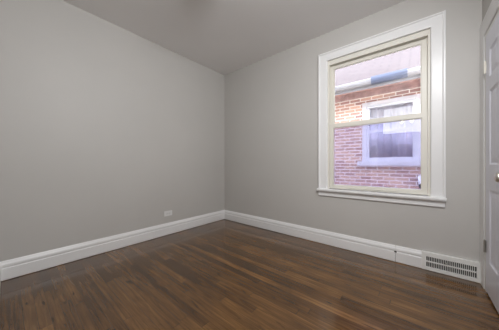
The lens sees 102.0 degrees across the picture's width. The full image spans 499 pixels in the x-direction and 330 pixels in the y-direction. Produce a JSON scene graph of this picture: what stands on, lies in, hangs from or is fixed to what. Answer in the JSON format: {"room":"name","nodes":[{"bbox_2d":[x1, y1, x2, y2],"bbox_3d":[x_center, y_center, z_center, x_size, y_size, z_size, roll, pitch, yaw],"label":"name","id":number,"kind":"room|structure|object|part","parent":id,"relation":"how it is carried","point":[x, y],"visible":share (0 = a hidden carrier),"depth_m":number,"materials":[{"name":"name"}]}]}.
{"room":"empty bedroom","nodes":[
{"label":"empty bedroom","id":0,"kind":"room"},
{"bbox_2d":[0,0,223,261],"bbox_3d":[-2.515,-0.325,1.421,0.250,2.620,6.680,0,0,40],"label":"wall","id":1,"kind":"structure","parent":0,"point":[106,129],"depth_m":2.19,"materials":[{"name":"grey paint"}]},
{"bbox_2d":[0,210,223,280],"bbox_3d":[-1.281,0.903,2.687,0.020,0.164,2.595,0,0,40],"label":"baseboard","id":2,"kind":"structure","parent":1,"relation":"attached to","point":[16,267],"depth_m":2.18,"materials":[{"name":"white paint"}]},
{"bbox_2d":[164,210,171,216],"bbox_3d":[-1.148,0.686,2.855,0.008,0.071,0.118,0,0,40],"label":"wall outlet","id":3,"kind":"object","parent":1,"relation":"attached to","point":[166,213],"visible":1,"depth_m":2.85,"materials":[{"name":"white plastic"}]},
{"bbox_2d":[63,0,404,74],"bbox_3d":[-1.019,-1.710,0.170,4.150,0.150,6.680,0,0,40],"label":"ceiling","id":4,"kind":"structure","parent":0,"point":[225,37],"depth_m":2.32,"materials":[{"name":"paint"}]},
{"bbox_2d":[0,219,498,329],"bbox_3d":[-1.019,1.045,0.170,4.150,0.120,6.680,0,0,40],"label":"floor","id":5,"kind":"structure","parent":0,"point":[224,274],"depth_m":1.57,"materials":[{"name":"brown wood"}]},
{"bbox_2d":[224,0,481,261],"bbox_3d":[1.129,-0.325,2.545,3.900,2.620,0.280,0,0,40],"label":"wall","id":6,"kind":"structure","parent":0,"point":[271,103],"depth_m":2.46,"materials":[{"name":"grey paint"}]},
{"bbox_2d":[224,210,421,267],"bbox_3d":[0.589,0.903,2.802,2.741,0.164,0.020,0,0,40],"label":"baseboard","id":7,"kind":"structure","parent":6,"relation":"attached to","point":[408,256],"depth_m":2.41,"materials":[{"name":"white paint"}]},
{"bbox_2d":[317,10,446,207],"bbox_3d":[1.405,-0.497,2.294,1.170,1.772,0.352,0,0,40],"label":"window","id":8,"kind":"structure","parent":6,"relation":"in","point":[429,33],"depth_m":2.00,"materials":[{"name":"white paint"}]},
{"bbox_3d":[1.375,-0.844,2.248,0.906,0.754,0.028,0,0,40],"label":"sash","id":9,"kind":"part","parent":8,"relation":"part of","materials":[{"name":"beige plastic"}]},
{"bbox_3d":[1.349,-0.106,2.217,0.908,0.786,0.030,0,0,40],"label":"sash","id":10,"kind":"part","parent":8,"relation":"part of","materials":[{"name":"beige plastic"}]},
{"bbox_3d":[1.374,-0.493,2.246,0.954,1.577,0.115,0,0,40],"label":"frame","id":11,"kind":"part","parent":8,"relation":"part of","materials":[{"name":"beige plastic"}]},
{"bbox_2d":[422,250,480,282],"bbox_3d":[1.777,0.898,1.798,0.371,0.167,0.036,0,0,40],"label":"air vent","id":12,"kind":"object","parent":6,"relation":"attached to","point":[470,270],"visible":1,"depth_m":1.78,"materials":[{"name":"white metal"}]},
{"bbox_2d":[426,257,476,277],"bbox_3d":[1.781,0.904,1.794,0.321,0.102,0.017,0,0,40],"label":"grille","id":13,"kind":"object","parent":12,"relation":"attached to","point":[452,267],"depth_m":1.79,"materials":[{"name":"white metal"}]},
{"bbox_2d":[482,0,491,20],"bbox_3d":[1.134,-0.325,0.583,0.176,2.620,2.725,0,0,40],"label":"wall","id":14,"kind":"structure","parent":0,"point":[485,3],"depth_m":1.62,"materials":[{"name":"grey paint"}]},
{"bbox_2d":[480,0,498,312],"bbox_3d":[1.606,-0.085,1.284,0.151,2.140,1.034,0,0,40],"label":"door","id":15,"kind":"structure","parent":14,"relation":"in","point":[489,28],"depth_m":1.48,"materials":[{"name":"white paint"}]},
{"bbox_3d":[1.429,0.073,1.137,0.067,0.066,0.066,0,0,40],"label":"knob","id":16,"kind":"part","parent":15,"relation":"part of","materials":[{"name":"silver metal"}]},
{"label":"outside","id":17,"kind":"structure","parent":0,"visible":0},
{"bbox_3d":[4.054,1.670,5.966,18.000,0.130,8.720,0,0,40],"label":"ground","id":18,"kind":"structure","parent":17,"visible":0},
{"bbox_2d":[334,46,420,188],"bbox_3d":[3.666,-1.728,5.501,18.000,6.666,5.130,0,0,40],"label":"house","id":19,"kind":"structure","parent":18,"relation":"on","point":[388,155],"depth_m":3.88,"materials":[{"name":"red brick"}]},
{"bbox_2d":[370,106,391,157],"bbox_3d":[2.531,-0.620,3.969,0.425,1.090,0.032,0,0,40],"label":"curtain","id":20,"kind":"object","parent":19,"relation":"hanging from","point":[380,143],"depth_m":3.94,"materials":[{"name":"fabric"}]},
{"bbox_3d":[2.616,-0.026,3.772,1.063,0.087,0.150,0,0,40],"label":"sill","id":21,"kind":"part","parent":19,"relation":"part of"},
{"bbox_3d":[2.642,-0.613,3.803,0.757,1.085,0.050,0,0,40],"label":"sash","id":22,"kind":"part","parent":19,"relation":"part of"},
{"bbox_2d":[392,102,412,156],"bbox_3d":[2.844,-0.620,3.711,0.405,1.090,0.035,0,0,40],"label":"curtain","id":23,"kind":"object","parent":19,"relation":"hanging from","point":[402,141],"depth_m":3.72,"materials":[{"name":"fabric"}]},
{"bbox_2d":[418,175,420,187],"bbox_3d":[2.949,0.290,3.440,0.115,0.210,0.110,0,0,40],"label":"vent hood","id":24,"kind":"object","parent":19,"relation":"attached to","point":[419,176],"visible":0.36,"depth_m":3.44,"materials":[{"name":"white metal"}]}
]}

